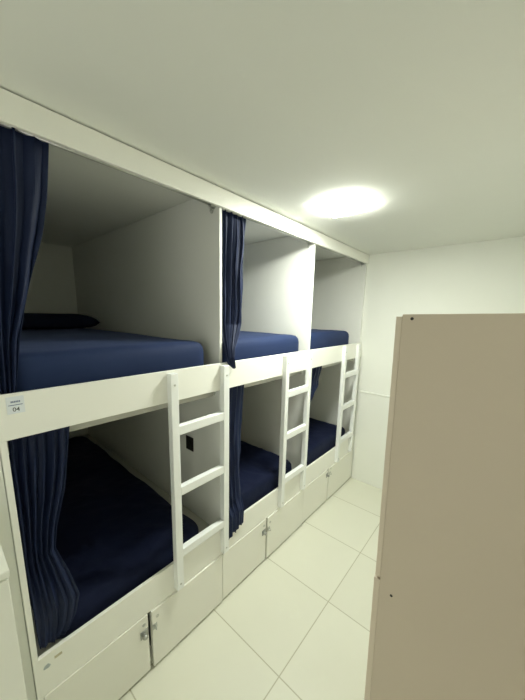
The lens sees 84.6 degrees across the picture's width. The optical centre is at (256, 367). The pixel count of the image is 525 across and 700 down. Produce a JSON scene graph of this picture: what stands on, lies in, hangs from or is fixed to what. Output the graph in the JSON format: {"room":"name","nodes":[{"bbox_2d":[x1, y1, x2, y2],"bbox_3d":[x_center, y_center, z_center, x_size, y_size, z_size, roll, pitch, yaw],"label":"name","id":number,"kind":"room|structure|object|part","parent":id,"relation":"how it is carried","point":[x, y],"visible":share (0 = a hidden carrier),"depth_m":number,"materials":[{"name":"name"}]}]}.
{"room":"dormitory","nodes":[
{"label":"dormitory","id":0,"kind":"room"},
{"bbox_2d":[0,459,36,699],"bbox_3d":[-2.216,0.365,1.138,2.300,2.470,1.544,10,14,40],"label":"wall","id":1,"kind":"structure","parent":0,"point":[6,541],"depth_m":1.02,"materials":[{"name":"white paint"}]},
{"bbox_2d":[8,242,87,454],"bbox_3d":[-1.522,-0.061,3.561,0.100,2.470,3.059,10,14,40],"label":"wall","id":2,"kind":"structure","parent":0,"point":[51,289],"depth_m":2.80,"materials":[{"name":"white paint"}]},
{"bbox_2d":[119,477,381,699],"bbox_3d":[-0.623,1.551,1.982,3.920,0.100,4.609,10,14,40],"label":"floor","id":3,"kind":"structure","parent":0,"point":[297,627],"depth_m":1.73,"materials":[{"name":"beige tile"}]},
{"bbox_2d":[0,544,26,699],"bbox_3d":[-0.909,1.111,0.761,0.326,1.190,0.473,10,14,40],"label":"base cabinet","id":4,"kind":"object","parent":3,"relation":"on","point":[12,683],"visible":1,"depth_m":0.76,"materials":[{"name":"white paint"}]},
{"bbox_2d":[0,88,369,699],"bbox_3d":[-0.678,0.102,2.767,2.266,2.468,2.961,10,14,40],"label":"bunk bed","id":5,"kind":"object","parent":3,"relation":"on","point":[159,274],"visible":0.73,"depth_m":1.82,"materials":[{"name":"white wood"}]},
{"bbox_2d":[5,395,24,414],"bbox_3d":[-0.786,0.122,0.940,0.001,0.057,0.046,10,14,40],"label":"sticker","id":6,"kind":"object","parent":5,"relation":"attached to","point":[15,404],"visible":1,"depth_m":0.94,"materials":[{"name":"white paper"}]},
{"bbox_3d":[-1.667,0.267,1.688,2.218,2.448,0.017,10,14,40],"label":"divider panel","id":7,"kind":"part","parent":5,"relation":"part of","materials":[{"name":"white wood"}]},
{"bbox_3d":[-0.828,0.460,0.974,0.016,2.359,0.017,10,14,40],"label":"edge post","id":8,"kind":"part","parent":5,"relation":"part of","materials":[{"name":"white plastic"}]},
{"bbox_2d":[0,126,48,394],"bbox_3d":[-0.770,-0.354,0.951,0.050,0.870,0.219,8,12,33],"label":"curtain","id":9,"kind":"object","parent":5,"relation":"hanging from","point":[24,159],"visible":0.95,"depth_m":0.93,"materials":[{"name":"blue fabric"}]},
{"bbox_2d":[8,426,79,648],"bbox_3d":[-0.794,0.644,1.122,0.064,0.915,0.187,10,14,40],"label":"curtain","id":10,"kind":"object","parent":5,"relation":"hanging from","point":[38,461],"visible":0.92,"depth_m":1.10,"materials":[{"name":"blue fabric"}]},
{"bbox_3d":[-0.698,1.429,1.321,0.021,0.340,0.429,10,14,40],"label":"storage door","id":11,"kind":"part","parent":5,"relation":"part of","materials":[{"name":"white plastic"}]},
{"bbox_2d":[0,328,203,394],"bbox_3d":[-1.290,-0.142,1.900,1.969,0.181,0.861,10,14,40],"label":"mattress","id":12,"kind":"object","parent":5,"relation":"on","point":[48,358],"visible":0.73,"depth_m":1.25,"materials":[{"name":"blue fabric"}]},
{"bbox_2d":[22,313,99,328],"bbox_3d":[-1.699,-0.370,2.280,0.427,0.119,0.737,10,14,40],"label":"pillow","id":13,"kind":"object","parent":12,"relation":"on","point":[30,320],"visible":0.77,"depth_m":2.20,"materials":[{"name":"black fabric"}]},
{"bbox_2d":[9,436,198,639],"bbox_3d":[-1.316,0.891,2.076,1.985,0.134,0.807,10,14,40],"label":"mattress","id":14,"kind":"object","parent":5,"relation":"on","point":[114,530],"visible":0.62,"depth_m":1.66,"materials":[{"name":"blue fabric"}]},
{"bbox_3d":[-0.527,-0.781,1.144,0.014,0.014,0.928,10,14,40],"label":"curtain rod","id":15,"kind":"part","parent":5,"relation":"part of","materials":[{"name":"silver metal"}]},
{"bbox_3d":[-1.041,0.152,2.393,2.218,2.448,0.018,10,14,40],"label":"divider panel","id":16,"kind":"part","parent":5,"relation":"part of","materials":[{"name":"white wood"}]},
{"bbox_3d":[-0.386,1.373,1.670,0.026,0.340,0.479,10,14,40],"label":"storage door","id":17,"kind":"part","parent":5,"relation":"part of","materials":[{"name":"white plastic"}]},
{"bbox_2d":[186,435,193,451],"bbox_3d":[-0.444,0.500,1.899,0.076,0.094,0.011,10,14,40],"label":"power socket","id":18,"kind":"object","parent":5,"relation":"attached to","point":[189,440],"visible":1,"depth_m":1.89,"materials":[{"name":"black plastic"}]},
{"bbox_2d":[167,365,228,590],"bbox_3d":[-0.297,0.589,1.577,0.036,1.182,0.372,10,14,40],"label":"ladder","id":19,"kind":"object","parent":5,"relation":"attached to","point":[178,489],"visible":1,"depth_m":1.53,"materials":[{"name":"white paint"}]},
{"bbox_3d":[-0.407,0.609,1.455,0.034,1.182,0.041,10,14,40],"label":"rail","id":20,"kind":"part","parent":19,"relation":"part of","materials":[{"name":"white paint"}]},
{"bbox_3d":[-0.189,0.569,1.700,0.034,1.182,0.041,10,14,40],"label":"rail","id":21,"kind":"part","parent":19,"relation":"part of","materials":[{"name":"white paint"}]},
{"bbox_2d":[222,209,245,368],"bbox_3d":[-0.127,-0.449,1.645,0.095,0.905,0.231,7,12,30],"label":"curtain","id":22,"kind":"object","parent":5,"relation":"hanging from","point":[233,226],"visible":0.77,"depth_m":1.64,"materials":[{"name":"blue fabric"}]},
{"bbox_2d":[229,385,243,538],"bbox_3d":[-0.144,0.581,1.821,0.100,1.014,0.217,11,14,43],"label":"curtain","id":23,"kind":"object","parent":5,"relation":"hanging from","point":[236,506],"visible":0.58,"depth_m":1.85,"materials":[{"name":"blue fabric"}]},
{"bbox_3d":[-0.083,1.316,2.014,0.021,0.340,0.429,10,14,40],"label":"storage door","id":24,"kind":"part","parent":5,"relation":"part of","materials":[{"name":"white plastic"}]},
{"bbox_2d":[222,331,298,361],"bbox_3d":[-0.664,-0.257,2.604,1.969,0.181,0.849,10,14,40],"label":"mattress","id":25,"kind":"object","parent":5,"relation":"on","point":[249,344],"visible":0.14,"depth_m":1.98,"materials":[{"name":"blue fabric"}]},
{"bbox_2d":[239,441,291,510],"bbox_3d":[-0.697,0.761,2.767,1.987,0.169,0.810,10,14,40],"label":"mattress","id":26,"kind":"object","parent":5,"relation":"on","point":[258,467],"visible":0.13,"depth_m":2.25,"materials":[{"name":"blue fabric"}]},
{"bbox_3d":[0.099,-0.896,1.848,0.014,0.014,0.926,10,14,40],"label":"curtain rod","id":27,"kind":"part","parent":5,"relation":"part of","materials":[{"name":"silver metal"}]},
{"bbox_3d":[-0.416,0.037,3.096,2.218,2.448,0.018,10,14,40],"label":"divider panel","id":28,"kind":"part","parent":5,"relation":"part of","materials":[{"name":"white wood"}]},
{"bbox_3d":[0.234,1.259,2.367,0.026,0.340,0.497,10,14,40],"label":"storage door","id":29,"kind":"part","parent":5,"relation":"part of","materials":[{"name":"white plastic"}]},
{"bbox_2d":[278,352,312,507],"bbox_3d":[0.303,0.479,2.252,0.036,1.182,0.352,10,14,40],"label":"ladder","id":30,"kind":"object","parent":5,"relation":"attached to","point":[285,435],"visible":1,"depth_m":2.22,"materials":[{"name":"white paint"}]},
{"bbox_3d":[0.200,0.498,2.138,0.034,1.182,0.041,10,14,40],"label":"rail","id":31,"kind":"part","parent":30,"relation":"part of","materials":[{"name":"white paint"}]},
{"bbox_3d":[0.405,0.460,2.369,0.034,1.182,0.041,10,14,40],"label":"rail","id":32,"kind":"part","parent":30,"relation":"part of","materials":[{"name":"white paint"}]},
{"bbox_3d":[0.551,1.200,2.727,0.021,0.340,0.455,10,14,40],"label":"storage door","id":33,"kind":"part","parent":5,"relation":"part of","materials":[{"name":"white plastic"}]},
{"bbox_2d":[310,366,321,402],"bbox_3d":[0.483,0.180,2.517,0.044,0.450,0.273,10,14,40],"label":"curtain","id":34,"kind":"object","parent":5,"relation":"hanging from","point":[316,371],"visible":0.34,"depth_m":2.54,"materials":[{"name":"blue fabric"}]},
{"bbox_2d":[307,417,344,465],"bbox_3d":[-0.045,0.643,3.502,1.982,0.163,0.894,10,14,40],"label":"mattress","id":35,"kind":"object","parent":5,"relation":"on","point":[321,434],"visible":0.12,"depth_m":2.92,"materials":[{"name":"blue fabric"}]},
{"bbox_2d":[310,329,348,349],"bbox_3d":[-0.045,-0.375,3.300,1.969,0.189,0.838,10,14,40],"label":"mattress","id":36,"kind":"object","parent":5,"relation":"on","point":[320,338],"visible":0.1,"depth_m":2.64,"materials":[{"name":"blue fabric"}]},
{"bbox_3d":[0.271,-0.089,3.869,2.218,2.448,0.025,10,14,40],"label":"divider panel","id":37,"kind":"part","parent":5,"relation":"part of","materials":[{"name":"white wood"}]},
{"bbox_3d":[0.753,-1.017,2.585,0.014,0.014,1.016,10,14,40],"label":"curtain rod","id":38,"kind":"part","parent":5,"relation":"part of","materials":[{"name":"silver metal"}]},
{"bbox_3d":[0.900,1.136,3.117,0.026,0.340,0.576,10,14,40],"label":"storage door","id":39,"kind":"part","parent":5,"relation":"part of","materials":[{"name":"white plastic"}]},
{"bbox_2d":[334,344,360,461],"bbox_3d":[0.938,0.362,2.967,0.036,1.182,0.362,10,14,40],"label":"ladder","id":40,"kind":"object","parent":5,"relation":"attached to","point":[339,439],"visible":1,"depth_m":2.93,"materials":[{"name":"white paint"}]},
{"bbox_3d":[0.831,0.381,2.849,0.034,1.182,0.041,10,14,40],"label":"rail","id":41,"kind":"part","parent":40,"relation":"part of","materials":[{"name":"white paint"}]},
{"bbox_3d":[1.043,0.343,3.087,0.034,1.182,0.041,10,14,40],"label":"rail","id":42,"kind":"part","parent":40,"relation":"part of","materials":[{"name":"white paint"}]},
{"bbox_2d":[364,313,524,699],"bbox_3d":[0.724,0.765,0.983,0.501,1.858,0.506,8,12,41],"label":"locker","id":43,"kind":"object","parent":3,"relation":"on","point":[447,622],"visible":1,"depth_m":0.77,"materials":[{"name":"beige wood"}]},
{"bbox_3d":[0.552,1.131,1.200,0.019,0.964,0.494,8,12,41],"label":"door","id":44,"kind":"part","parent":43,"relation":"part of","materials":[{"name":"beige"}]},
{"bbox_3d":[0.556,0.238,1.050,0.016,0.830,0.494,8,12,41],"label":"door","id":45,"kind":"part","parent":43,"relation":"part of","materials":[{"name":"beige wood"}]},
{"bbox_2d":[0,0,524,260],"bbox_3d":[-0.571,-0.978,1.522,3.920,0.100,4.609,10,14,40],"label":"ceiling","id":46,"kind":"structure","parent":0,"point":[415,109],"depth_m":0.87,"materials":[{"name":"paint"}]},
{"bbox_2d":[315,193,372,217],"bbox_3d":[0.499,-0.918,1.646,0.240,0.016,0.240,10,14,40],"label":"recessed light","id":47,"kind":"object","parent":46,"relation":"in","point":[352,203],"visible":1,"depth_m":1.62,"materials":[{"name":"white plastic"}]},
{"bbox_3d":[0.499,-0.922,1.645,0.240,0.008,0.240,10,14,40],"label":"frame","id":48,"kind":"part","parent":47,"relation":"part of","materials":[{"name":"white plastic"}]},
{"bbox_2d":[351,236,524,476],"bbox_3d":[0.927,0.020,3.393,3.820,2.470,0.100,10,14,40],"label":"wall","id":49,"kind":"structure","parent":0,"point":[483,277],"depth_m":2.62,"materials":[{"name":"white paint"}]},
{"bbox_2d":[352,390,389,489],"bbox_3d":[1.678,0.868,2.783,1.478,1.050,0.020,10,14,40],"label":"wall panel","id":50,"kind":"structure","parent":49,"relation":"attached to","point":[373,408],"depth_m":3.15,"materials":[{"name":"white paint"}]}
]}

